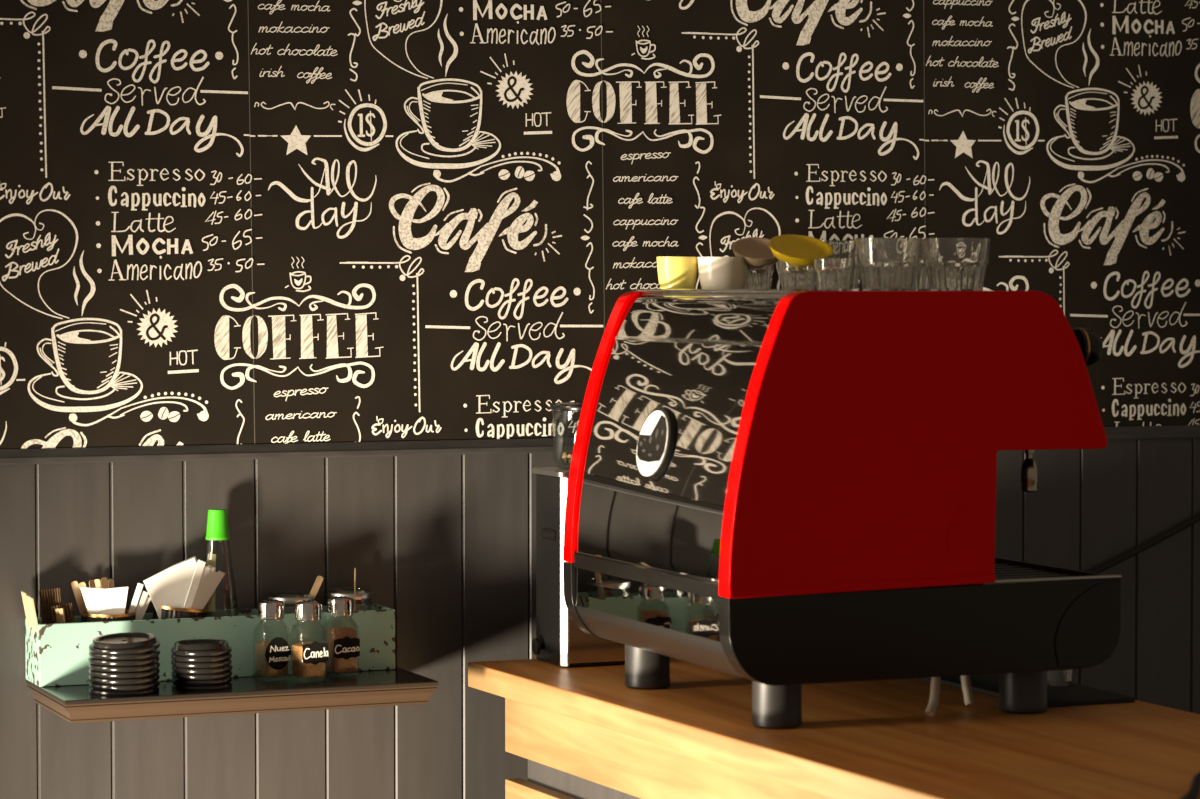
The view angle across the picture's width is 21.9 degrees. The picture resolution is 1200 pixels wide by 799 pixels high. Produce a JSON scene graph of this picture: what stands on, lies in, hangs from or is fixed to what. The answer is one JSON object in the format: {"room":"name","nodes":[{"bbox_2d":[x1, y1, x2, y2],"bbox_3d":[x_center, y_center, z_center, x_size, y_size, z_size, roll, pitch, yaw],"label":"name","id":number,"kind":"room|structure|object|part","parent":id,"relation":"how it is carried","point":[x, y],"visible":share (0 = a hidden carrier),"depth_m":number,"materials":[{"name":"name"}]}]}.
{"room":"cafe","nodes":[
{"label":"cafe","id":0,"kind":"room"},
{"bbox_2d":[0,0,1199,798],"bbox_3d":[-0.049,-0.054,4.177,4.300,2.700,0.063,-1,2,-22],"label":"wall","id":1,"kind":"structure","parent":0,"point":[223,222],"depth_m":4.08,"materials":[{"name":"paint"}]},
{"bbox_2d":[26,666,438,722],"bbox_3d":[-0.460,0.366,3.874,0.472,0.030,0.217,-1,2,-22],"label":"wall shelf","id":2,"kind":"object","parent":1,"relation":"attached to","point":[398,686],"visible":0.81,"depth_m":3.79,"materials":[{"name":"black wood"}]},
{"bbox_2d":[88,686,159,695],"bbox_3d":[-0.578,0.349,3.764,0.086,0.013,0.086,2,3,37],"label":"lid","id":3,"kind":"object","parent":2,"relation":"on","point":[156,689],"visible":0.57,"depth_m":3.73,"materials":[{"name":"black plastic"}]},
{"bbox_2d":[89,680,159,690],"bbox_3d":[-0.578,0.341,3.764,0.086,0.013,0.086,-1,2,-30],"label":"lid","id":4,"kind":"object","parent":3,"relation":"on","point":[115,687],"visible":0.52,"depth_m":3.73,"materials":[{"name":"black plastic"}]},
{"bbox_2d":[88,674,159,683],"bbox_3d":[-0.578,0.334,3.764,0.086,0.013,0.086,-2,3,-44],"label":"lid","id":5,"kind":"object","parent":4,"relation":"on","point":[139,680],"visible":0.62,"depth_m":3.73,"materials":[{"name":"black plastic"}]},
{"bbox_2d":[88,668,159,677],"bbox_3d":[-0.578,0.327,3.765,0.086,0.013,0.086,1,2,21],"label":"lid","id":6,"kind":"object","parent":5,"relation":"on","point":[102,674],"visible":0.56,"depth_m":3.73,"materials":[{"name":"black plastic"}]},
{"bbox_2d":[89,661,159,671],"bbox_3d":[-0.578,0.319,3.765,0.086,0.013,0.086,1,2,24],"label":"lid","id":7,"kind":"object","parent":6,"relation":"on","point":[134,668],"visible":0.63,"depth_m":3.73,"materials":[{"name":"black plastic"}]},
{"bbox_2d":[88,656,159,665],"bbox_3d":[-0.578,0.312,3.764,0.086,0.013,0.086,1,2,16],"label":"lid","id":8,"kind":"object","parent":7,"relation":"on","point":[91,660],"visible":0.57,"depth_m":3.73,"materials":[{"name":"black plastic"}]},
{"bbox_2d":[89,649,159,659],"bbox_3d":[-0.577,0.304,3.764,0.086,0.013,0.086,-2,3,-37],"label":"lid","id":9,"kind":"object","parent":8,"relation":"on","point":[154,653],"visible":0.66,"depth_m":3.73,"materials":[{"name":"black plastic"}]},
{"bbox_2d":[89,632,159,654],"bbox_3d":[-0.577,0.296,3.764,0.086,0.019,0.086,0,2,9],"label":"lid","id":10,"kind":"object","parent":9,"relation":"on","point":[126,643],"visible":1,"depth_m":3.74,"materials":[{"name":"black plastic"}]},
{"bbox_2d":[171,682,231,690],"bbox_3d":[-0.489,0.347,3.807,0.074,0.013,0.074,1,2,20],"label":"lid","id":11,"kind":"object","parent":2,"relation":"on","point":[227,685],"visible":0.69,"depth_m":3.78,"materials":[{"name":"black plastic"}]},
{"bbox_2d":[171,676,231,685],"bbox_3d":[-0.489,0.340,3.806,0.074,0.013,0.074,-2,3,-39],"label":"lid","id":12,"kind":"object","parent":11,"relation":"on","point":[228,679],"visible":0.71,"depth_m":3.77,"materials":[{"name":"black plastic"}]},
{"bbox_2d":[171,670,231,679],"bbox_3d":[-0.489,0.333,3.806,0.074,0.013,0.074,-2,3,-43],"label":"lid","id":13,"kind":"object","parent":12,"relation":"on","point":[229,673],"visible":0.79,"depth_m":3.77,"materials":[{"name":"black plastic"}]},
{"bbox_2d":[172,664,232,673],"bbox_3d":[-0.488,0.326,3.806,0.074,0.013,0.074,0,2,9],"label":"lid","id":14,"kind":"object","parent":13,"relation":"on","point":[229,667],"visible":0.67,"depth_m":3.77,"materials":[{"name":"black plastic"}]},
{"bbox_2d":[171,659,231,667],"bbox_3d":[-0.489,0.319,3.804,0.074,0.013,0.074,1,2,22],"label":"lid","id":15,"kind":"object","parent":14,"relation":"on","point":[173,662],"visible":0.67,"depth_m":3.77,"materials":[{"name":"black plastic"}]},
{"bbox_2d":[171,653,231,661],"bbox_3d":[-0.489,0.311,3.804,0.074,0.013,0.074,-2,3,-40],"label":"lid","id":16,"kind":"object","parent":15,"relation":"on","point":[173,656],"visible":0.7,"depth_m":3.77,"materials":[{"name":"black plastic"}]},
{"bbox_2d":[171,639,231,655],"bbox_3d":[-0.489,0.304,3.805,0.074,0.013,0.074,-1,2,-22],"label":"lid","id":17,"kind":"object","parent":16,"relation":"on","point":[191,647],"visible":1,"depth_m":3.78,"materials":[{"name":"black plastic"}]},
{"bbox_2d":[25,604,394,686],"bbox_3d":[-0.491,0.310,3.929,0.460,0.077,0.081,-1,2,-22],"label":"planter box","id":18,"kind":"object","parent":2,"relation":"on","point":[57,654],"visible":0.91,"depth_m":3.89,"materials":[{"name":"green paint"}]},
{"bbox_2d":[21,590,37,633],"bbox_3d":[-0.700,0.291,3.838,0.023,0.106,0.067,-1,2,-22],"label":"cup sleeve","id":19,"kind":"object","parent":18,"relation":"in","point":[28,602],"visible":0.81,"depth_m":3.82,"materials":[{"name":"brown paper"}]},
{"bbox_2d":[39,588,61,623],"bbox_3d":[-0.679,0.290,3.854,0.037,0.110,0.009,0,2,-2],"label":"cup sleeve","id":20,"kind":"object","parent":18,"relation":"in","point":[48,598],"visible":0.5,"depth_m":3.85,"materials":[{"name":"brown cardboard"}]},
{"bbox_2d":[55,608,64,622],"bbox_3d":[-0.664,0.301,3.834,0.021,0.087,0.006,1,2,16],"label":"cup sleeve","id":21,"kind":"object","parent":18,"relation":"in","point":[60,618],"visible":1,"depth_m":3.83,"materials":[{"name":"brown"}]},
{"bbox_2d":[51,603,74,623],"bbox_3d":[-0.661,0.299,3.848,0.040,0.093,0.009,0,2,-10],"label":"cup sleeve","id":22,"kind":"object","parent":18,"relation":"in","point":[68,611],"visible":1,"depth_m":3.85,"materials":[{"name":"brown cardboard"}]},
{"bbox_2d":[81,609,135,621],"bbox_3d":[-0.615,0.305,3.878,0.069,0.080,0.069,-1,2,-22],"label":"ribbed bowl","id":23,"kind":"object","parent":18,"relation":"in","point":[85,617],"visible":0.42,"depth_m":3.85,"materials":[{"name":"metal"}]},
{"bbox_2d":[71,581,85,614],"bbox_3d":[-0.644,0.281,3.888,0.039,0.106,0.002,0,2,2],"label":"wooden stirrer","id":24,"kind":"object","parent":23,"relation":"in","point":[74,584],"visible":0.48,"depth_m":3.89,"materials":[{"name":"brown wood"}]},
{"bbox_2d":[79,582,87,613],"bbox_3d":[-0.636,0.282,3.882,0.033,0.108,0.003,-1,2,-18],"label":"wooden stirrer","id":25,"kind":"object","parent":23,"relation":"in","point":[82,584],"visible":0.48,"depth_m":3.88,"materials":[{"name":"brown wood"}]},
{"bbox_2d":[89,580,95,587],"bbox_3d":[-0.627,0.279,3.878,0.027,0.109,0.003,-2,3,-37],"label":"wooden stirrer","id":26,"kind":"object","parent":23,"relation":"in","point":[91,582],"visible":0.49,"depth_m":3.87,"materials":[{"name":"brown wood"}]},
{"bbox_2d":[94,579,100,587],"bbox_3d":[-0.625,0.280,3.892,0.021,0.109,0.004,0,2,12],"label":"wooden stirrer","id":27,"kind":"object","parent":23,"relation":"in","point":[97,581],"visible":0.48,"depth_m":3.89,"materials":[{"name":"brown wood"}]},
{"bbox_2d":[80,586,127,613],"bbox_3d":[-0.617,0.273,3.858,0.059,0.080,0.006,-1,2,-14],"label":"paper napkin","id":28,"kind":"object","parent":23,"relation":"in","point":[97,600],"visible":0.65,"depth_m":3.85,"materials":[{"name":"white paper"}]},
{"bbox_2d":[101,577,107,587],"bbox_3d":[-0.618,0.278,3.889,0.015,0.110,0.005,-1,2,-26],"label":"wooden stirrer","id":29,"kind":"object","parent":23,"relation":"in","point":[104,581],"visible":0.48,"depth_m":3.89,"materials":[{"name":"brown wood"}]},
{"bbox_2d":[108,579,113,587],"bbox_3d":[-0.612,0.280,3.889,0.003,0.110,0.008,1,2,42],"label":"wooden stirrer","id":30,"kind":"object","parent":23,"relation":"in","point":[110,581],"visible":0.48,"depth_m":3.89,"materials":[{"name":"brown wood"}]},
{"bbox_2d":[128,583,142,612],"bbox_3d":[-0.586,0.266,3.872,0.032,0.074,0.003,-1,2,-22],"label":"packet","id":31,"kind":"object","parent":23,"relation":"in","point":[139,587],"visible":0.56,"depth_m":3.87,"materials":[{"name":"white paper"}]},
{"bbox_2d":[135,591,148,619],"bbox_3d":[-0.581,0.274,3.878,0.034,0.068,0.003,-1,2,-22],"label":"packet","id":32,"kind":"object","parent":23,"relation":"in","point":[144,595],"visible":0.56,"depth_m":3.88,"materials":[{"name":"white paper"}]},
{"bbox_2d":[138,596,150,619],"bbox_3d":[-0.579,0.278,3.883,0.035,0.064,0.003,-1,2,-22],"label":"stick","id":33,"kind":"object","parent":23,"relation":"in","point":[148,599],"visible":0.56,"depth_m":3.88,"materials":[{"name":"white paper"}]},
{"bbox_2d":[153,605,207,618],"bbox_3d":[-0.530,0.300,3.913,0.069,0.086,0.069,0,2,-4],"label":"ribbed bowl","id":34,"kind":"object","parent":18,"relation":"in","point":[167,612],"visible":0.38,"depth_m":3.88,"materials":[{"name":"silver metal"}]},
{"bbox_2d":[143,558,196,618],"bbox_3d":[-0.538,0.253,3.890,0.069,0.107,0.005,-1,2,-17],"label":"paper napkin","id":35,"kind":"object","parent":34,"relation":"in","point":[169,587],"visible":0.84,"depth_m":3.89,"materials":[{"name":"white paper"}]},
{"bbox_2d":[183,559,205,608],"bbox_3d":[-0.514,0.250,3.887,0.041,0.098,0.002,-1,2,-22],"label":"packet","id":36,"kind":"object","parent":34,"relation":"in","point":[200,565],"visible":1,"depth_m":3.89,"materials":[{"name":"white paper"}]},
{"bbox_2d":[191,566,210,608],"bbox_3d":[-0.511,0.254,3.891,0.046,0.090,0.002,-1,2,-22],"label":"packet","id":37,"kind":"object","parent":34,"relation":"in","point":[206,570],"visible":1,"depth_m":3.89,"materials":[{"name":"white paper"}]},
{"bbox_2d":[194,565,215,608],"bbox_3d":[-0.508,0.254,3.896,0.051,0.090,0.002,-1,2,-22],"label":"paper napkin","id":38,"kind":"object","parent":34,"relation":"in","point":[212,569],"visible":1,"depth_m":3.90,"materials":[{"name":"white paper"}]},
{"bbox_2d":[197,571,219,608],"bbox_3d":[-0.504,0.257,3.901,0.055,0.082,0.002,-1,2,-22],"label":"paper napkin","id":39,"kind":"object","parent":34,"relation":"in","point":[215,576],"visible":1,"depth_m":3.90,"materials":[{"name":"white paper"}]},
{"bbox_2d":[201,571,224,608],"bbox_3d":[-0.501,0.257,3.905,0.060,0.082,0.002,-1,2,-22],"label":"packet","id":40,"kind":"object","parent":34,"relation":"in","point":[222,574],"visible":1,"depth_m":3.91,"materials":[{"name":"white paper"}]},
{"bbox_2d":[203,509,238,616],"bbox_3d":[-0.485,0.241,3.937,0.058,0.204,0.058,-1,2,-22],"label":"syrup bottle","id":41,"kind":"object","parent":18,"relation":"in","point":[222,602],"visible":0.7,"depth_m":3.92,"materials":[{"name":"clear glass"}]},
{"bbox_2d":[268,591,313,603],"bbox_3d":[-0.396,0.295,3.968,0.060,0.094,0.060,-1,2,-22],"label":"glass jar","id":42,"kind":"object","parent":18,"relation":"in","point":[288,598],"visible":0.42,"depth_m":3.96,"materials":[{"name":"white"}]},
{"bbox_2d":[308,576,322,598],"bbox_3d":[-0.380,0.276,3.967,0.052,0.101,0.001,0,2,-10],"label":"wooden stirrer","id":43,"kind":"object","parent":42,"relation":"in","point":[319,579],"visible":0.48,"depth_m":3.97,"materials":[{"name":"brown wood"}]},
{"bbox_2d":[327,587,371,603],"bbox_3d":[-0.323,0.293,3.998,0.058,0.096,0.058,-1,2,-22],"label":"glass jar","id":44,"kind":"object","parent":18,"relation":"in","point":[360,594],"visible":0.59,"depth_m":3.98,"materials":[{"name":"white"}]},
{"bbox_2d":[354,568,355,610],"bbox_3d":[-0.317,0.272,4.006,0.001,0.109,0.025,0,2,2],"label":"wooden stirrer","id":45,"kind":"object","parent":44,"relation":"in","point":[354,568],"visible":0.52,"depth_m":4.01,"materials":[{"name":"brown wood"}]},
{"bbox_3d":[-0.460,0.368,3.874,0.470,0.024,0.216,-1,2,-22],"label":"moulding","id":46,"kind":"part","parent":2,"relation":"part of","materials":[{"name":"brown wood"}]},
{"bbox_3d":[-0.460,0.354,3.873,0.472,0.005,0.217,-1,2,-22],"label":"shelf","id":47,"kind":"part","parent":2,"relation":"part of","materials":[{"name":"black"}]},
{"bbox_2d":[253,599,290,680],"bbox_3d":[-0.411,0.300,3.881,0.038,0.100,0.040,-1,2,-31],"label":"spice shaker","id":48,"kind":"object","parent":2,"relation":"on","point":[272,657],"visible":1,"depth_m":3.87,"materials":[{"name":"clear glass"}]},
{"bbox_2d":[292,600,328,682],"bbox_3d":[-0.363,0.301,3.869,0.038,0.100,0.039,-1,2,-31],"label":"spice shaker","id":49,"kind":"object","parent":2,"relation":"on","point":[309,658],"visible":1,"depth_m":3.86,"materials":[{"name":"clear glass"}]},
{"bbox_2d":[324,596,359,676],"bbox_3d":[-0.328,0.299,3.922,0.038,0.100,0.039,-1,2,-28],"label":"spice shaker","id":50,"kind":"object","parent":2,"relation":"on","point":[343,643],"visible":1,"depth_m":3.91,"materials":[{"name":"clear glass"}]},
{"bbox_2d":[0,425,1199,464],"bbox_3d":[-0.036,0.061,4.150,4.300,0.019,0.012,-1,2,-22],"label":"trim","id":51,"kind":"structure","parent":1,"relation":"attached to","point":[536,445],"depth_m":4.01,"materials":[{"name":"paint"}]},
{"bbox_2d":[1090,514,1199,573],"bbox_3d":[0.973,0.107,4.566,1.123,0.498,0.008,-1,2,-22],"label":"power cord","id":52,"kind":"object","parent":1,"relation":"attached to","point":[1196,519],"visible":0.35,"depth_m":4.49,"materials":[{"name":"black rubber"}]},
{"bbox_3d":[0.453,1.384,2.491,5.700,0.050,3.660,-1,2,-22],"label":"floor","id":53,"kind":"structure","parent":0,"visible":0},
{"bbox_2d":[505,698,832,798],"bbox_3d":[0.408,0.877,3.393,0.537,0.967,1.473,-1,2,-22],"label":"counter","id":54,"kind":"object","parent":53,"relation":"on","point":[568,758],"depth_m":3.69,"materials":[{"name":"brown wood"}]},
{"bbox_2d":[468,657,1199,798],"bbox_3d":[0.413,0.377,3.390,0.613,0.032,1.576,-1,2,-22],"label":"countertop","id":55,"kind":"structure","parent":54,"relation":"on","point":[875,739],"depth_m":3.36,"materials":[{"name":"brown wood"}]},
{"bbox_2d":[531,402,624,666],"bbox_3d":[-0.020,0.172,3.992,0.122,0.334,0.107,-1,2,-22],"label":"coffee grinder","id":56,"kind":"object","parent":55,"relation":"on","point":[559,641],"visible":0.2,"depth_m":3.96,"materials":[{"name":"black"}]},
{"bbox_3d":[-0.078,0.318,3.997,0.013,0.021,0.021,-1,2,-22],"label":"adjust knob","id":57,"kind":"part","parent":56,"relation":"part of","materials":[{"name":"black plastic"}]},
{"bbox_3d":[-0.017,0.092,3.990,0.117,0.007,0.107,-1,2,-22],"label":"plate","id":58,"kind":"part","parent":56,"relation":"part of","materials":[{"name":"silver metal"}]},
{"bbox_3d":[-0.016,0.009,3.989,0.097,0.008,0.097,-1,2,-22],"label":"hopper lid","id":59,"kind":"part","parent":56,"relation":"part of","materials":[{"name":"black plastic"}]},
{"bbox_2d":[563,289,1120,728],"bbox_3d":[0.282,0.110,3.655,0.509,0.480,0.484,-1,2,-22],"label":"espresso machine","id":60,"kind":"object","parent":55,"relation":"on","point":[781,491],"visible":1,"depth_m":3.44,"materials":[{"name":"red paint"}]},
{"bbox_3d":[0.187,0.241,3.868,0.492,0.102,0.027,-1,2,-22],"label":"panel","id":61,"kind":"part","parent":60,"relation":"part of","materials":[{"name":"black plastic"}]},
{"bbox_2d":[574,567,719,641],"bbox_3d":[0.053,0.234,3.566,0.004,0.046,0.428,-1,2,-22],"label":"panel","id":62,"kind":"object","parent":60,"relation":"on","point":[655,604],"depth_m":3.55,"materials":[{"name":"silver metal"}]},
{"bbox_2d":[657,257,697,293],"bbox_3d":[0.094,-0.150,3.748,0.051,0.044,0.051,-1,2,-22],"label":"espresso cup","id":63,"kind":"object","parent":60,"relation":"on","point":[673,272],"visible":0.77,"depth_m":3.73,"materials":[{"name":"yellow ceramic"}]},
{"bbox_2d":[575,295,783,581],"bbox_3d":[0.092,0.036,3.575,0.089,0.312,0.428,-1,2,-22],"label":"panel","id":64,"kind":"object","parent":60,"relation":"on","point":[674,379],"depth_m":3.55,"materials":[{"name":"silver metal"}]},
{"bbox_3d":[0.178,0.029,3.857,0.473,0.331,0.027,-1,2,-22],"label":"panel","id":65,"kind":"part","parent":60,"relation":"part of","materials":[{"name":"red paint"}]},
{"bbox_2d":[636,289,792,295],"bbox_3d":[0.267,-0.126,3.642,0.307,0.008,0.428,-1,2,-22],"label":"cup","id":66,"kind":"object","parent":60,"relation":"on","point":[639,292],"depth_m":3.57,"materials":[{"name":"metal"}]},
{"bbox_2d":[698,257,745,293],"bbox_3d":[0.147,-0.149,3.729,0.059,0.044,0.059,-1,2,-22],"label":"espresso cup","id":67,"kind":"object","parent":60,"relation":"on","point":[714,272],"visible":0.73,"depth_m":3.70,"materials":[{"name":"beige ceramic"}]},
{"bbox_2d":[743,264,773,288],"bbox_3d":[0.189,-0.148,3.741,0.041,0.040,0.041,-2,3,-40],"label":"glass tumbler","id":68,"kind":"object","parent":60,"relation":"on","point":[756,277],"visible":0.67,"depth_m":3.72,"materials":[{"name":"white"}]},
{"bbox_2d":[732,237,777,265],"bbox_3d":[0.190,-0.176,3.730,0.063,0.039,0.058,0,2,8],"label":"espresso cup","id":69,"kind":"object","parent":68,"relation":"in","point":[756,251],"visible":0.91,"depth_m":3.75,"materials":[{"name":"beige ceramic"}]},
{"bbox_2d":[778,259,815,291],"bbox_3d":[0.233,-0.144,3.641,0.048,0.040,0.048,-2,3,-43],"label":"glass tumbler","id":70,"kind":"object","parent":60,"relation":"on","point":[793,277],"visible":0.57,"depth_m":3.62,"materials":[{"name":"white"}]},
{"bbox_2d":[769,234,832,265],"bbox_3d":[0.235,-0.174,3.631,0.076,0.041,0.070,0,2,-12],"label":"espresso cup","id":71,"kind":"object","parent":70,"relation":"in","point":[802,250],"visible":0.93,"depth_m":3.65,"materials":[{"name":"yellow ceramic"}]},
{"bbox_2d":[814,258,854,290],"bbox_3d":[0.271,-0.142,3.580,0.048,0.041,0.048,-1,2,-23],"label":"glass tumbler","id":72,"kind":"object","parent":60,"relation":"on","point":[832,274],"visible":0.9,"depth_m":3.56,"materials":[{"name":"white"}]},
{"bbox_2d":[816,240,859,290],"bbox_3d":[0.284,-0.158,3.708,0.064,0.063,0.064,-2,3,-44],"label":"glass tumbler","id":73,"kind":"object","parent":60,"relation":"on","point":[841,248],"visible":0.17,"depth_m":3.68,"materials":[{"name":"white"}]},
{"bbox_2d":[855,238,922,290],"bbox_3d":[0.333,-0.154,3.581,0.078,0.064,0.078,2,3,40],"label":"glass tumbler","id":74,"kind":"object","parent":60,"relation":"on","point":[886,264],"visible":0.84,"depth_m":3.55,"materials":[{"name":"white"}]},
{"bbox_3d":[0.352,0.045,3.437,0.473,0.331,0.027,-1,2,-22],"label":"panel","id":75,"kind":"part","parent":60,"relation":"part of","materials":[{"name":"red paint"}]},
{"bbox_3d":[0.361,0.257,3.448,0.492,0.102,0.027,-1,2,-22],"label":"panel","id":76,"kind":"part","parent":60,"relation":"part of","materials":[{"name":"black plastic"}]},
{"bbox_2d":[915,250,928,290],"bbox_3d":[0.363,-0.158,3.693,0.076,0.063,0.076,-1,3,-34],"label":"glass tumbler","id":77,"kind":"object","parent":60,"relation":"on","point":[921,279],"visible":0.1,"depth_m":3.67,"materials":[{"name":"white"}]},
{"bbox_2d":[922,238,990,290],"bbox_3d":[0.413,-0.155,3.601,0.080,0.064,0.080,2,3,39],"label":"glass tumbler","id":78,"kind":"object","parent":60,"relation":"on","point":[952,264],"visible":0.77,"depth_m":3.57,"materials":[{"name":"white"}]},
{"bbox_2d":[994,562,1070,579],"bbox_3d":[0.425,0.208,3.719,0.160,0.015,0.428,-1,2,-22],"label":"drip tray","id":79,"kind":"object","parent":60,"relation":"on","point":[1003,570],"depth_m":3.66,"materials":[{"name":"black metal"}]},
{"bbox_2d":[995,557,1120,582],"bbox_3d":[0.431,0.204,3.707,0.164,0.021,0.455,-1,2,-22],"label":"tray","id":80,"kind":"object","parent":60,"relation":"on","point":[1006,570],"depth_m":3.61,"materials":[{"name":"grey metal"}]},
{"bbox_3d":[0.544,-0.060,3.587,0.073,0.044,0.044,-1,2,-22],"label":"steam knob","id":81,"kind":"part","parent":60,"relation":"part of","materials":[{"name":"black plastic"}]},
{"bbox_2d":[918,674,1134,707],"bbox_3d":[0.445,0.341,3.865,0.140,0.006,0.607,-1,2,-22],"label":"bar mat","id":82,"kind":"object","parent":55,"relation":"on","point":[1073,694],"visible":0.24,"depth_m":3.67,"materials":[{"name":"black rubber"}]},
{"bbox_2d":[1047,670,1072,685],"bbox_3d":[0.551,0.318,3.725,0.040,0.049,0.040,2,3,39],"label":"glass tumbler","id":83,"kind":"object","parent":82,"relation":"on","point":[1058,677],"visible":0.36,"depth_m":3.71,"materials":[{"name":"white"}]},
{"bbox_2d":[1180,772,1199,798],"bbox_3d":[0.601,0.370,3.006,0.077,0.009,0.318,2,3,38],"label":"cable","id":84,"kind":"object","parent":55,"relation":"on","point":[1194,790],"visible":1,"depth_m":2.94,"materials":[{"name":"black rubber"}]}
]}

